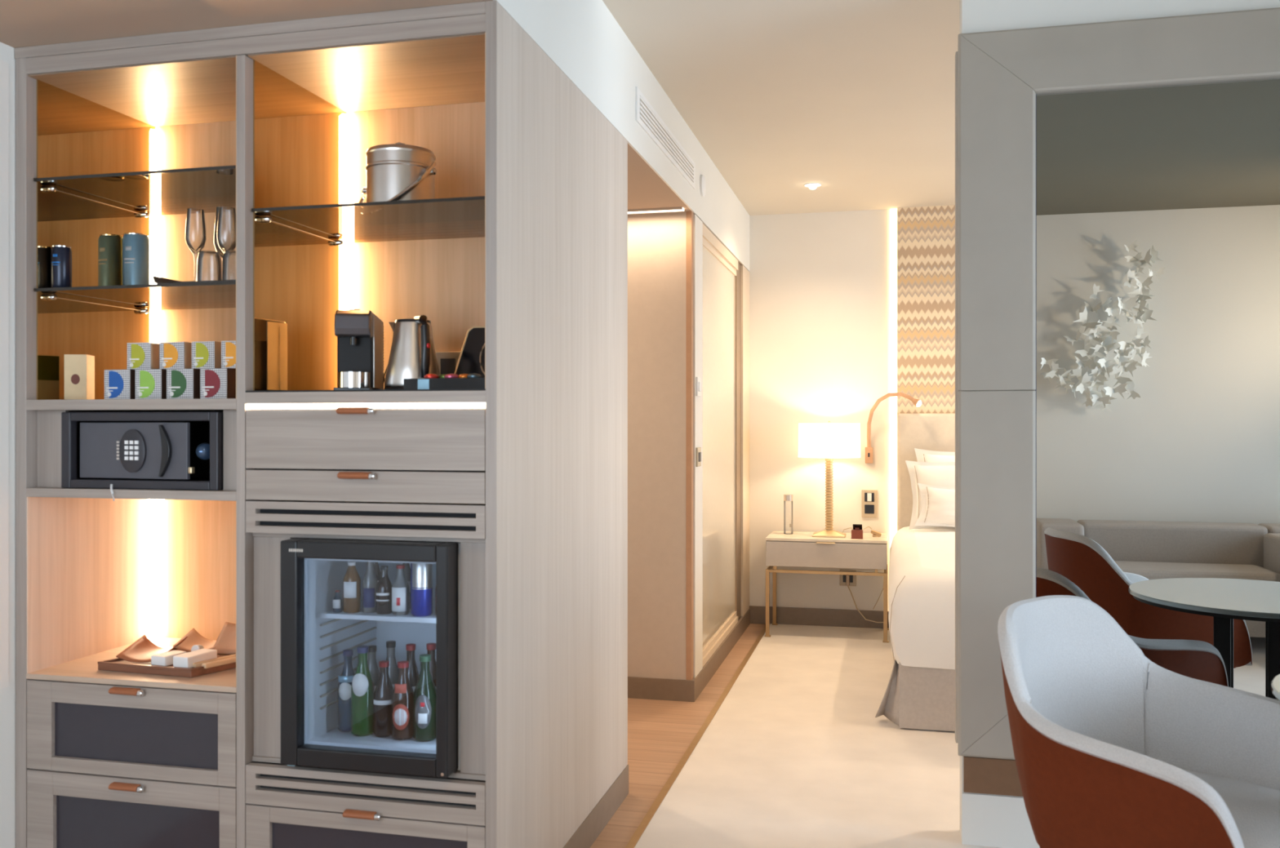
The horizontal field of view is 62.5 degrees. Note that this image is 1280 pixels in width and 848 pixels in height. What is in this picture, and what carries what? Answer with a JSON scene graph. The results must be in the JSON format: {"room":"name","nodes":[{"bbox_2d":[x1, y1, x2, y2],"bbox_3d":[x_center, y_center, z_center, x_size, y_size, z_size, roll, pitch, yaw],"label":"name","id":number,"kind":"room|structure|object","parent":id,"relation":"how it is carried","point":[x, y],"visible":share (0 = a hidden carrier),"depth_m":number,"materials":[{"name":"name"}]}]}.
{"room":"hotel suite","nodes":[
{"label":"hotel suite","id":0,"kind":"room"},
{"bbox_2d":[0,42,15,847],"bbox_3d":[-1.746,0.149,2.546,0.120,2.262,5.440,0,0,13],"label":"wall","id":1,"kind":"structure","parent":0,"point":[7,695],"depth_m":2.75,"materials":[{"name":"paint"}]},
{"bbox_2d":[0,59,8,688],"bbox_3d":[-1.762,-0.128,2.209,0.004,1.615,1.076,0,0,13],"label":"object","id":2,"kind":"structure","parent":1,"relation":"attached to","point":[4,66],"depth_m":2.72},
{"bbox_2d":[0,0,742,265],"bbox_3d":[-0.872,-1.191,3.340,1.450,0.418,7.390,0,0,13],"label":"ceiling","id":3,"kind":"structure","parent":0,"point":[23,23],"depth_m":2.55,"materials":[{"name":"paint"}]},
{"bbox_2d":[627,207,684,214],"bbox_3d":[-0.423,-0.978,4.949,1.275,0.010,0.060,0,0,13],"label":"recessed light","id":4,"kind":"object","parent":3,"relation":"in","point":[668,209],"visible":0.36,"depth_m":4.82,"materials":[{"name":"beige"}]},
{"bbox_2d":[627,208,684,213],"bbox_3d":[-0.423,-0.980,4.949,1.275,0.006,0.040,0,0,13],"label":"diffuser","id":5,"kind":"object","parent":4,"relation":"attached to","point":[653,210],"depth_m":4.82,"materials":[{"name":"beige"}]},
{"bbox_2d":[493,0,749,679],"bbox_3d":[-0.851,-0.030,3.412,1.458,2.620,7.280,0,0,13],"label":"wall","id":6,"kind":"structure","parent":0,"point":[656,242],"depth_m":4.89,"materials":[{"name":"paint"}]},
{"bbox_2d":[635,86,695,189],"bbox_3d":[0.120,-1.145,4.321,0.008,0.120,1.140,0,0,13],"label":"air vent","id":7,"kind":"object","parent":6,"relation":"in","point":[646,117],"visible":1,"depth_m":4.20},
{"bbox_2d":[627,608,750,702],"bbox_3d":[-0.173,1.231,5.973,1.344,0.098,1.982,0,0,13],"label":"baseboard","id":8,"kind":"structure","parent":6,"relation":"attached to","point":[647,688],"depth_m":4.92,"materials":[{"name":"wood"}]},
{"bbox_2d":[685,211,693,679],"bbox_3d":[0.231,0.100,4.888,0.026,2.164,0.044,0,0,13],"label":"trim","id":9,"kind":"structure","parent":6,"relation":"attached to","point":[689,215],"depth_m":4.87,"materials":[{"name":"beige wood"}]},
{"bbox_2d":[693,213,702,678],"bbox_3d":[0.263,0.103,5.006,0.034,2.158,0.200,0,0,13],"label":"door","id":10,"kind":"structure","parent":6,"relation":"attached to","point":[697,223],"depth_m":4.95,"materials":[{"name":"wood"}]},
{"bbox_2d":[695,447,701,466],"bbox_3d":[0.277,0.155,4.962,0.014,0.090,0.090,0,0,13],"label":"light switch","id":11,"kind":"object","parent":6,"relation":"attached to","point":[698,450],"visible":1,"depth_m":4.93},
{"bbox_2d":[695,377,701,396],"bbox_3d":[0.277,-0.175,4.962,0.014,0.090,0.090,0,0,13],"label":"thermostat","id":12,"kind":"object","parent":6,"relation":"attached to","point":[698,380],"visible":1,"depth_m":4.93,"materials":[{"name":"white plastic"}]},
{"bbox_2d":[699,174,706,196],"bbox_3d":[0.303,-1.145,5.069,0.014,0.104,0.104,0,0,13],"label":"ceiling sensor","id":13,"kind":"object","parent":6,"relation":"attached to","point":[702,179],"visible":1,"depth_m":5.04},
{"bbox_2d":[702,223,749,666],"bbox_3d":[0.487,0.103,5.945,0.034,2.158,1.730,0,0,13],"label":"door","id":14,"kind":"structure","parent":6,"relation":"in","point":[726,282],"depth_m":5.85,"materials":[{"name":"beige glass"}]},
{"bbox_2d":[590,623,765,847],"bbox_3d":[1.384,1.310,2.882,6.050,0.060,7.550,0,0,13],"label":"floor","id":15,"kind":"structure","parent":0,"point":[660,732],"depth_m":4.29,"materials":[{"name":"brown wood"}]},
{"bbox_2d":[14,0,628,847],"bbox_3d":[-0.838,0.149,3.196,1.341,2.262,1.264,0,0,13],"label":"display cabinet","id":16,"kind":"object","parent":15,"relation":"on","point":[522,237],"depth_m":2.75,"materials":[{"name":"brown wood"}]},
{"bbox_2d":[50,244,71,288],"bbox_3d":[-1.549,-0.416,2.822,0.050,0.119,0.051,0,0,13],"label":"drink can","id":17,"kind":"object","parent":16,"relation":"on","point":[60,255],"visible":0.87,"depth_m":2.80,"materials":[{"name":"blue metal"}]},
{"bbox_2d":[63,354,94,399],"bbox_3d":[-1.512,-0.124,2.844,0.057,0.122,0.061,0,0,-9],"label":"box","id":18,"kind":"object","parent":16,"relation":"on","point":[78,369],"visible":0.95,"depth_m":2.82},
{"bbox_2d":[104,369,135,399],"bbox_3d":[-1.344,-0.102,2.753,0.077,0.077,0.063,0,0,13],"label":"carton","id":19,"kind":"object","parent":16,"relation":"on","point":[118,384],"visible":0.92,"depth_m":2.72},
{"bbox_2d":[106,386,117,396],"bbox_3d":[-1.365,-0.083,2.727,0.032,0.024,0.001,0,0,13],"label":"print","id":20,"kind":"object","parent":19,"relation":"attached to","point":[111,391],"depth_m":2.73},
{"bbox_2d":[127,342,159,369],"bbox_3d":[-1.289,-0.175,2.756,0.071,0.069,0.063,0,0,13],"label":"carton","id":21,"kind":"object","parent":19,"relation":"on","point":[140,355],"visible":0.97,"depth_m":2.73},
{"bbox_2d":[128,358,138,367],"bbox_3d":[-1.309,-0.158,2.728,0.030,0.022,0.001,0,0,13],"label":"print","id":22,"kind":"object","parent":21,"relation":"attached to","point":[133,362],"depth_m":2.73},
{"bbox_2d":[35,168,235,214],"bbox_3d":[-1.239,-0.641,2.924,0.612,0.008,0.466,0,0,13],"label":"glass shelf","id":23,"kind":"object","parent":16,"relation":"attached to","point":[175,191],"depth_m":2.89,"materials":[{"name":"glass"}]},
{"bbox_2d":[122,232,149,284],"bbox_3d":[-1.473,-0.455,3.082,0.072,0.197,0.073,0,0,13],"label":"drink can","id":24,"kind":"object","parent":16,"relation":"on","point":[135,246],"visible":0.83,"depth_m":3.05,"materials":[{"name":"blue metal"}]},
{"bbox_2d":[35,284,235,310],"bbox_3d":[-1.239,-0.352,2.924,0.612,0.008,0.466,0,0,13],"label":"glass shelf","id":25,"kind":"object","parent":16,"relation":"attached to","point":[124,297],"depth_m":2.86,"materials":[{"name":"glass"}]},
{"bbox_2d":[61,411,223,490],"bbox_3d":[-1.233,0.068,2.890,0.464,0.198,0.432,0,0,13],"label":"room safe","id":26,"kind":"object","parent":16,"relation":"on","point":[174,450],"visible":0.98,"depth_m":2.70,"materials":[{"name":"black metal"}]},
{"bbox_2d":[135,368,166,399],"bbox_3d":[-1.253,-0.102,2.732,0.077,0.077,0.063,0,0,13],"label":"carton","id":27,"kind":"object","parent":16,"relation":"on","point":[150,384],"visible":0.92,"depth_m":2.70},
{"bbox_2d":[137,386,148,396],"bbox_3d":[-1.275,-0.083,2.705,0.032,0.024,0.001,0,0,13],"label":"print","id":28,"kind":"object","parent":27,"relation":"attached to","point":[141,391],"depth_m":2.70},
{"bbox_2d":[159,342,191,369],"bbox_3d":[-1.193,-0.175,2.733,0.073,0.069,0.063,0,0,13],"label":"carton","id":29,"kind":"object","parent":27,"relation":"on","point":[172,355],"visible":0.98,"depth_m":2.70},
{"bbox_2d":[161,358,172,366],"bbox_3d":[-1.214,-0.158,2.706,0.031,0.022,0.001,0,0,13],"label":"print","id":30,"kind":"object","parent":29,"relation":"attached to","point":[165,362],"depth_m":2.71},
{"bbox_2d":[97,648,235,677],"bbox_3d":[-1.206,0.638,2.866,0.284,0.022,0.388,0,0,34],"label":"tray","id":31,"kind":"object","parent":16,"relation":"on","point":[117,664],"visible":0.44,"depth_m":2.75,"materials":[{"name":"brown wood"}]},
{"bbox_2d":[115,635,187,662],"bbox_3d":[-1.318,0.607,2.850,0.132,0.049,0.121,0,0,9],"label":"scoop","id":32,"kind":"object","parent":31,"relation":"on","point":[141,651],"visible":0.86,"depth_m":2.86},
{"bbox_2d":[151,650,186,666],"bbox_3d":[-1.247,0.620,2.791,0.048,0.026,0.075,0,0,21],"label":"box","id":33,"kind":"object","parent":31,"relation":"on","point":[165,659],"visible":0.8,"depth_m":2.76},
{"bbox_2d":[172,627,216,652],"bbox_3d":[-1.228,0.608,2.967,0.127,0.047,0.101,0,0,9],"label":"scoop","id":34,"kind":"object","parent":31,"relation":"on","point":[193,637],"visible":0.64,"depth_m":2.98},
{"bbox_2d":[173,648,217,668],"bbox_3d":[-1.172,0.618,2.779,0.050,0.030,0.105,0,0,21],"label":"box","id":35,"kind":"object","parent":31,"relation":"on","point":[186,660],"visible":0.87,"depth_m":2.75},
{"bbox_2d":[192,653,235,667],"bbox_3d":[-1.096,0.627,2.833,0.018,0.012,0.230,0,0,33],"label":"wooden stick","id":36,"kind":"object","parent":31,"relation":"on","point":[198,664],"visible":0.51,"depth_m":2.77,"materials":[{"name":"brown wood"}]},
{"bbox_2d":[201,656,235,668],"bbox_3d":[-1.067,0.627,2.826,0.018,0.012,0.230,0,0,33],"label":"wooden stick","id":37,"kind":"object","parent":31,"relation":"on","point":[228,660],"visible":0.44,"depth_m":2.76,"materials":[{"name":"brown wood"}]},
{"bbox_2d":[212,622,235,654],"bbox_3d":[-1.123,0.593,2.937,0.111,0.080,0.097,0,0,6],"label":"scoop","id":38,"kind":"object","parent":31,"relation":"on","point":[225,643],"visible":0.43,"depth_m":2.93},
{"bbox_2d":[166,368,199,399],"bbox_3d":[-1.163,-0.102,2.710,0.077,0.077,0.063,0,0,13],"label":"carton","id":39,"kind":"object","parent":16,"relation":"on","point":[181,384],"visible":0.94,"depth_m":2.68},
{"bbox_2d":[168,386,180,395],"bbox_3d":[-1.184,-0.083,2.683,0.032,0.024,0.001,0,0,13],"label":"print","id":40,"kind":"object","parent":39,"relation":"attached to","point":[173,391],"depth_m":2.68},
{"bbox_2d":[191,341,221,368],"bbox_3d":[-1.104,-0.175,2.712,0.066,0.069,0.063,0,0,13],"label":"carton","id":41,"kind":"object","parent":39,"relation":"on","point":[205,354],"visible":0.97,"depth_m":2.68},
{"bbox_2d":[193,357,203,365],"bbox_3d":[-1.124,-0.159,2.684,0.028,0.021,0.001,0,0,13],"label":"print","id":42,"kind":"object","parent":41,"relation":"attached to","point":[197,361],"depth_m":2.68},
{"bbox_2d":[152,275,235,284],"bbox_3d":[-1.095,-0.369,2.815,0.260,0.024,0.275,0,0,13],"label":"glass tray","id":43,"kind":"object","parent":16,"relation":"on","point":[157,280],"visible":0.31,"depth_m":2.71,"materials":[{"name":"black glass"}]},
{"bbox_2d":[185,208,206,279],"bbox_3d":[-1.181,-0.467,2.802,0.062,0.205,0.062,0,0,13],"label":"champagne flute","id":44,"kind":"object","parent":43,"relation":"on","point":[201,246],"visible":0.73,"depth_m":2.80,"materials":[{"name":"clear glass"}]},
{"bbox_2d":[185,208,206,253],"bbox_3d":[-1.181,-0.510,2.802,0.052,0.117,0.052,0,0,13],"label":"bowl","id":45,"kind":"object","parent":44,"relation":"on","point":[188,218],"depth_m":2.79,"materials":[{"name":"clear glass"}]},
{"bbox_2d":[196,250,222,280],"bbox_3d":[-1.110,-0.404,2.718,0.060,0.080,0.060,0,0,13],"label":"water tumbler","id":46,"kind":"object","parent":43,"relation":"on","point":[199,265],"visible":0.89,"depth_m":2.71,"materials":[{"name":"clear glass"}]},
{"bbox_2d":[213,206,233,259],"bbox_3d":[-1.134,-0.476,2.878,0.062,0.225,0.062,0,0,13],"label":"champagne flute","id":47,"kind":"object","parent":43,"relation":"on","point":[215,242],"visible":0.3,"depth_m":2.87,"materials":[{"name":"clear glass"}]},
{"bbox_2d":[217,207,235,277],"bbox_3d":[-1.099,-0.469,2.808,0.062,0.210,0.062,0,0,13],"label":"champagne flute","id":48,"kind":"object","parent":43,"relation":"on","point":[233,246],"visible":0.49,"depth_m":2.80,"materials":[{"name":"clear glass"}]},
{"bbox_2d":[217,207,235,253],"bbox_3d":[-1.099,-0.513,2.808,0.052,0.122,0.052,0,0,13],"label":"bowl","id":49,"kind":"object","parent":48,"relation":"on","point":[220,217],"depth_m":2.80,"materials":[{"name":"clear glass"}]},
{"bbox_2d":[222,250,235,279],"bbox_3d":[-1.043,-0.404,2.712,0.060,0.080,0.060,0,0,13],"label":"water tumbler","id":50,"kind":"object","parent":43,"relation":"on","point":[224,268],"visible":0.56,"depth_m":2.69,"materials":[{"name":"clear glass"}]},
{"bbox_2d":[200,368,235,399],"bbox_3d":[-1.068,-0.102,2.688,0.076,0.077,0.063,0,0,13],"label":"carton","id":51,"kind":"object","parent":16,"relation":"on","point":[215,383],"visible":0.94,"depth_m":2.66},
{"bbox_2d":[202,386,213,395],"bbox_3d":[-1.089,-0.083,2.660,0.032,0.024,0.001,0,0,13],"label":"print","id":52,"kind":"object","parent":51,"relation":"attached to","point":[206,390],"depth_m":2.66},
{"bbox_2d":[221,341,235,368],"bbox_3d":[-1.021,-0.175,2.692,0.066,0.069,0.063,0,0,13],"label":"carton","id":53,"kind":"object","parent":51,"relation":"on","point":[228,348],"visible":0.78,"depth_m":2.66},
{"bbox_2d":[223,356,233,365],"bbox_3d":[-1.040,-0.159,2.664,0.028,0.021,0.001,0,0,13],"label":"print","id":54,"kind":"object","parent":53,"relation":"attached to","point":[228,361],"depth_m":2.66},
{"bbox_2d":[333,309,383,390],"bbox_3d":[-0.741,-0.189,2.783,0.098,0.213,0.248,0,0,-7],"label":"coffee machine","id":55,"kind":"object","parent":16,"relation":"on","point":[359,333],"visible":0.95,"depth_m":2.71,"materials":[{"name":"black plastic"}]},
{"bbox_2d":[337,371,370,387],"bbox_3d":[-0.732,-0.113,2.702,0.080,0.042,0.080,0,0,-7],"label":"drip tray","id":56,"kind":"object","parent":55,"relation":"on","point":[345,379],"depth_m":2.67,"materials":[{"name":"silver metal"}]},
{"bbox_2d":[253,200,484,239],"bbox_3d":[-0.606,-0.531,2.773,0.625,0.008,0.466,0,0,13],"label":"glass shelf","id":57,"kind":"object","parent":16,"relation":"attached to","point":[406,220],"depth_m":2.75,"materials":[{"name":"glass"}]},
{"bbox_2d":[280,537,460,777],"bbox_3d":[-0.603,0.554,2.730,0.440,0.546,0.490,0,0,13],"label":"fridge","id":58,"kind":"object","parent":16,"relation":"on","point":[314,637],"visible":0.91,"depth_m":2.54,"materials":[{"name":"black plastic"}]},
{"bbox_2d":[333,590,342,612],"bbox_3d":[-0.773,0.452,2.693,0.024,0.055,0.025,0,0,13],"label":"bottle","id":59,"kind":"object","parent":58,"relation":"on","point":[337,601],"visible":1,"depth_m":2.69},
{"bbox_2d":[337,648,355,732],"bbox_3d":[-0.753,0.685,2.719,0.052,0.205,0.053,0,0,13],"label":"drink bottle","id":60,"kind":"object","parent":58,"relation":"in","point":[345,680],"visible":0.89,"depth_m":2.70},
{"bbox_2d":[342,561,360,613],"bbox_3d":[-0.736,0.416,2.695,0.044,0.128,0.045,0,0,13],"label":"bottle","id":61,"kind":"object","parent":58,"relation":"on","point":[352,580],"visible":0.96,"depth_m":2.68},
{"bbox_2d":[351,645,374,736],"bbox_3d":[-0.705,0.676,2.682,0.058,0.222,0.059,0,0,13],"label":"drink bottle","id":62,"kind":"object","parent":58,"relation":"in","point":[362,688],"visible":0.98,"depth_m":2.66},
{"bbox_2d":[362,561,377,613],"bbox_3d":[-0.689,0.410,2.694,0.038,0.140,0.039,0,0,13],"label":"bottle","id":63,"kind":"object","parent":58,"relation":"on","point":[370,582],"visible":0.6,"depth_m":2.68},
{"bbox_2d":[367,644,379,689],"bbox_3d":[-0.710,0.688,2.791,0.052,0.200,0.053,0,0,13],"label":"drink bottle","id":64,"kind":"object","parent":58,"relation":"in","point":[371,660],"visible":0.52,"depth_m":2.78,"materials":[{"name":"clear glass"}]},
{"bbox_2d":[373,561,381,581],"bbox_3d":[-0.695,0.409,2.767,0.038,0.142,0.039,0,0,13],"label":"bottle","id":65,"kind":"object","parent":58,"relation":"on","point":[375,565],"visible":0.14,"depth_m":2.76,"materials":[{"name":"glass"}]},
{"bbox_2d":[373,660,393,737],"bbox_3d":[-0.649,0.695,2.674,0.054,0.186,0.055,0,0,13],"label":"drink bottle","id":66,"kind":"object","parent":58,"relation":"in","point":[384,690],"visible":0.96,"depth_m":2.65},
{"bbox_2d":[375,565,391,614],"bbox_3d":[-0.649,0.420,2.674,0.042,0.120,0.043,0,0,13],"label":"bottle","id":67,"kind":"object","parent":58,"relation":"on","point":[384,587],"visible":0.98,"depth_m":2.66,"materials":[{"name":"clear glass"}]},
{"bbox_2d":[386,640,398,689],"bbox_3d":[-0.656,0.680,2.779,0.052,0.215,0.053,0,0,13],"label":"drink bottle","id":68,"kind":"object","parent":58,"relation":"in","point":[390,645],"visible":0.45,"depth_m":2.77,"materials":[{"name":"clear glass"}]},
{"bbox_2d":[391,564,409,615],"bbox_3d":[-0.605,0.418,2.663,0.044,0.124,0.045,0,0,13],"label":"bottle","id":69,"kind":"object","parent":58,"relation":"on","point":[400,588],"visible":1,"depth_m":2.65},
{"bbox_2d":[391,660,413,740],"bbox_3d":[-0.596,0.693,2.651,0.058,0.190,0.059,0,0,13],"label":"drink bottle","id":70,"kind":"object","parent":58,"relation":"in","point":[402,700],"visible":0.97,"depth_m":2.63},
{"bbox_2d":[402,563,410,608],"bbox_3d":[-0.610,0.407,2.747,0.038,0.145,0.039,0,0,13],"label":"bottle","id":71,"kind":"object","parent":58,"relation":"on","point":[407,569],"visible":0.16,"depth_m":2.73,"materials":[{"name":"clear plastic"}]},
{"bbox_2d":[405,643,419,691],"bbox_3d":[-0.601,0.682,2.765,0.052,0.210,0.053,0,0,13],"label":"drink bottle","id":72,"kind":"object","parent":58,"relation":"in","point":[413,673],"visible":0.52,"depth_m":2.75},
{"bbox_2d":[410,563,432,616],"bbox_3d":[-0.548,0.412,2.650,0.053,0.135,0.054,0,0,13],"label":"drink can","id":73,"kind":"object","parent":58,"relation":"on","point":[421,574],"visible":0.92,"depth_m":2.63,"materials":[{"name":"metal"}]},
{"bbox_2d":[413,653,435,742],"bbox_3d":[-0.537,0.682,2.637,0.058,0.210,0.059,0,0,13],"label":"drink bottle","id":74,"kind":"object","parent":58,"relation":"in","point":[424,692],"visible":0.97,"depth_m":2.62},
{"bbox_2d":[426,642,435,687],"bbox_3d":[-0.545,0.680,2.752,0.052,0.215,0.053,0,0,13],"label":"drink bottle","id":75,"kind":"object","parent":58,"relation":"in","point":[431,646],"visible":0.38,"depth_m":2.74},
{"bbox_2d":[359,142,436,213],"bbox_3d":[-0.619,-0.625,2.709,0.208,0.198,0.195,0,0,13],"label":"ice bucket","id":76,"kind":"object","parent":16,"relation":"on","point":[397,171],"visible":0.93,"depth_m":2.64,"materials":[{"name":"metal"}]},
{"bbox_2d":[382,315,439,389],"bbox_3d":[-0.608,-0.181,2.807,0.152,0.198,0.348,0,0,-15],"label":"electric kettle","id":77,"kind":"object","parent":16,"relation":"on","point":[412,355],"visible":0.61,"depth_m":2.69,"materials":[{"name":"silver metal"}]},
{"bbox_2d":[403,377,484,389],"bbox_3d":[-0.450,-0.097,2.613,0.235,0.029,0.126,0,0,13],"label":"tray","id":78,"kind":"object","parent":16,"relation":"on","point":[437,383],"visible":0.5,"depth_m":2.56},
{"bbox_2d":[435,351,461,374],"bbox_3d":[-0.510,-0.163,2.984,0.150,0.085,0.012,0,0,13],"label":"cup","id":79,"kind":"object","parent":16,"relation":"attached to","point":[447,362],"visible":0.23,"depth_m":2.99,"materials":[{"name":"black plastic"}]},
{"bbox_2d":[440,358,455,374],"bbox_3d":[-0.545,-0.163,2.989,0.046,0.046,0.004,0,0,13],"label":"socket","id":80,"kind":"object","parent":79,"relation":"attached to","point":[447,366],"depth_m":2.99,"materials":[{"name":"black plastic"}]},
{"bbox_2d":[453,325,484,377],"bbox_3d":[-0.395,-0.172,2.796,0.220,0.181,0.057,0,0,13],"label":"serving tray","id":81,"kind":"object","parent":16,"relation":"on","point":[471,360],"visible":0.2,"depth_m":2.80,"materials":[{"name":"black leather"}]},
{"bbox_2d":[625,623,770,847],"bbox_3d":[-0.025,1.276,3.193,0.025,0.009,7.240,0,0,13],"label":"trim","id":82,"kind":"structure","parent":15,"relation":"on","point":[643,824],"depth_m":4.03,"materials":[{"name":"gold metal"}]},
{"bbox_2d":[634,623,1003,847],"bbox_3d":[2.108,1.277,2.696,4.355,0.006,7.265,0,0,13],"label":"carpet","id":83,"kind":"structure","parent":15,"relation":"on","point":[797,753],"depth_m":3.97,"materials":[{"name":"carpet"}]},
{"bbox_2d":[764,530,888,642],"bbox_3d":[1.145,0.977,6.423,0.722,0.594,0.434,0,0,13],"label":"bedside table","id":84,"kind":"object","parent":83,"relation":"on","point":[799,548],"visible":1,"depth_m":6.24,"materials":[{"name":"wood"}]},
{"bbox_2d":[783,494,792,534],"bbox_3d":[0.918,0.558,6.525,0.057,0.244,0.058,0,0,13],"label":"water bottle","id":85,"kind":"object","parent":84,"relation":"on","point":[786,497],"visible":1,"depth_m":6.54,"materials":[{"name":"glass"}]},
{"bbox_2d":[798,421,860,537],"bbox_3d":[1.148,0.330,6.398,0.374,0.699,0.374,0,0,13],"label":"table lamp","id":86,"kind":"object","parent":84,"relation":"on","point":[829,441],"visible":1,"depth_m":6.26,"materials":[{"name":"fabric"}]},
{"bbox_2d":[851,524,862,538],"bbox_3d":[1.292,0.637,6.272,0.066,0.085,0.060,0,0,13],"label":"box","id":87,"kind":"object","parent":84,"relation":"on","point":[857,531],"visible":1,"depth_m":6.25,"materials":[{"name":"brown"}]},
{"bbox_2d":[875,526,955,731],"bbox_3d":[2.261,0.940,5.179,2.132,0.669,2.173,0,0,13],"label":"bed","id":88,"kind":"object","parent":83,"relation":"on","point":[920,692],"visible":0.24,"depth_m":4.37,"materials":[{"name":"fabric"}]},
{"bbox_2d":[905,460,955,529],"bbox_3d":[1.914,0.403,6.132,0.722,0.445,0.158,0,0,13],"label":"pillow","id":89,"kind":"object","parent":88,"relation":"on","point":[942,473],"visible":0.27,"depth_m":6.17,"materials":[{"name":"fabric"}]},
{"bbox_2d":[914,448,955,462],"bbox_3d":[2.013,0.377,6.263,0.742,0.464,0.146,0,0,13],"label":"pillow","id":90,"kind":"object","parent":88,"relation":"on","point":[922,455],"visible":0.06,"depth_m":6.33,"materials":[{"name":"fabric"}]},
{"bbox_2d":[915,483,955,527],"bbox_3d":[1.923,0.483,5.966,0.716,0.288,0.147,0,0,13],"label":"pillow","id":91,"kind":"object","parent":88,"relation":"on","point":[938,503],"visible":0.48,"depth_m":5.99,"materials":[{"name":"fabric"}]},
{"bbox_2d":[897,413,955,531],"bbox_3d":[2.738,0.605,6.223,2.370,1.339,0.069,0,0,13],"label":"headboard","id":92,"kind":"object","parent":83,"relation":"on","point":[935,432],"visible":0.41,"depth_m":6.45,"materials":[{"name":"fabric"}]},
{"bbox_2d":[997,595,1279,847],"bbox_3d":[1.257,0.868,2.511,0.748,0.816,0.746,0,0,-41],"label":"armchair","id":93,"kind":"object","parent":83,"relation":"on","point":[1113,747],"visible":1,"depth_m":2.62,"materials":[{"name":"leather"}]},
{"bbox_2d":[1183,769,1279,847],"bbox_3d":[1.302,0.934,2.460,0.534,0.119,0.610,0,0,-41],"label":"seat cushion","id":94,"kind":"object","parent":93,"relation":"on","point":[1253,803],"depth_m":2.44,"materials":[{"name":"fabric"}]},
{"bbox_2d":[1271,674,1279,700],"bbox_3d":[1.796,0.934,2.223,0.800,0.679,0.800,0,0,13],"label":"round table","id":95,"kind":"object","parent":83,"relation":"on","point":[1275,683],"visible":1,"depth_m":2.40,"materials":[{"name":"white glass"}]},
{"bbox_2d":[602,0,959,215],"bbox_3d":[2.531,-1.370,4.546,4.592,0.060,3.780,0,0,13],"label":"ceiling","id":96,"kind":"structure","parent":0,"point":[855,99],"depth_m":4.23,"materials":[{"name":"paint"}]},
{"bbox_2d":[748,208,890,611],"bbox_3d":[2.246,-0.030,6.486,6.050,2.620,0.140,0,0,13],"label":"wall","id":97,"kind":"structure","parent":0,"point":[820,282],"depth_m":6.68,"materials":[{"name":"paint"}]},
{"bbox_2d":[749,605,888,628],"bbox_3d":[1.129,1.224,6.670,0.876,0.112,0.020,0,0,13],"label":"baseboard","id":98,"kind":"structure","parent":97,"relation":"attached to","point":[784,615],"depth_m":6.66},
{"bbox_2d":[840,569,856,586],"bbox_3d":[1.307,0.969,6.630,0.102,0.098,0.016,0,0,13],"label":"wall socket","id":99,"kind":"object","parent":97,"relation":"attached to","point":[842,577],"visible":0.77,"depth_m":6.62,"materials":[{"name":"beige plastic"}]},
{"bbox_2d":[862,489,876,517],"bbox_3d":[1.435,0.498,6.598,0.094,0.173,0.020,0,0,13],"label":"switch plate","id":100,"kind":"object","parent":97,"relation":"attached to","point":[868,496],"visible":1,"depth_m":6.59,"materials":[{"name":"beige plastic"}]},
{"bbox_2d":[864,493,874,502],"bbox_3d":[1.434,0.458,6.593,0.058,0.055,0.004,0,0,13],"label":"switch","id":101,"kind":"object","parent":100,"relation":"attached to","point":[868,497],"depth_m":6.59,"materials":[{"name":"white plastic"}]},
{"bbox_2d":[864,504,874,513],"bbox_3d":[1.434,0.532,6.593,0.058,0.055,0.004,0,0,13],"label":"socket","id":102,"kind":"object","parent":100,"relation":"attached to","point":[868,508],"depth_m":6.59,"materials":[{"name":"black plastic"}]},
{"bbox_2d":[865,392,921,463],"bbox_3d":[1.540,0.026,6.464,0.389,0.438,0.081,0,0,44],"label":"light","id":103,"kind":"object","parent":97,"relation":"attached to","point":[868,450],"visible":1,"depth_m":6.52,"materials":[{"name":"gold metal"}]},
{"bbox_2d":[890,208,897,545],"bbox_3d":[1.579,-0.079,6.565,0.041,2.518,0.014,0,0,13],"label":"wall light","id":104,"kind":"object","parent":97,"relation":"attached to","point":[893,211],"visible":0.64,"depth_m":6.56,"materials":[{"name":"white"}]},
{"bbox_2d":[897,204,955,415],"bbox_3d":[3.334,-0.030,6.135,3.570,2.620,0.035,0,0,13],"label":"wall panel","id":105,"kind":"object","parent":97,"relation":"attached to","point":[926,235],"depth_m":6.49,"materials":[{"name":"fabric"}]},
{"bbox_2d":[961,792,1039,847],"bbox_3d":[2.628,1.200,2.807,3.394,0.160,0.006,0,0,13],"label":"floor","id":106,"kind":"structure","parent":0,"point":[987,820],"depth_m":3.18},
{"bbox_2d":[960,0,1279,839],"bbox_3d":[2.641,-0.030,2.859,3.394,2.620,0.121,0,0,13],"label":"wall","id":107,"kind":"structure","parent":0,"point":[975,15],"depth_m":3.16,"materials":[{"name":"paint"}]},
{"bbox_2d":[955,51,958,742],"bbox_3d":[2.022,-0.084,3.091,2.106,2.176,0.042,0,0,13],"label":"frame","id":108,"kind":"object","parent":107,"relation":"attached to","point":[956,53],"visible":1,"depth_m":3.32,"materials":[{"name":"metal"}]},
{"bbox_2d":[957,7,1279,759],"bbox_3d":[1.986,-0.088,2.941,2.106,2.184,0.041,0,0,13],"label":"framed mirror","id":109,"kind":"object","parent":107,"relation":"attached to","point":[1118,182],"visible":0.84,"depth_m":3.08,"materials":[{"name":"mirror"}]},
{"bbox_2d":[1036,77,1279,700],"bbox_3d":[1.989,-0.099,2.954,1.670,1.770,0.012,0,0,13],"label":"mirror glass","id":110,"kind":"object","parent":109,"relation":"on","point":[1158,205],"depth_m":3.06,"materials":[{"name":"silver"}]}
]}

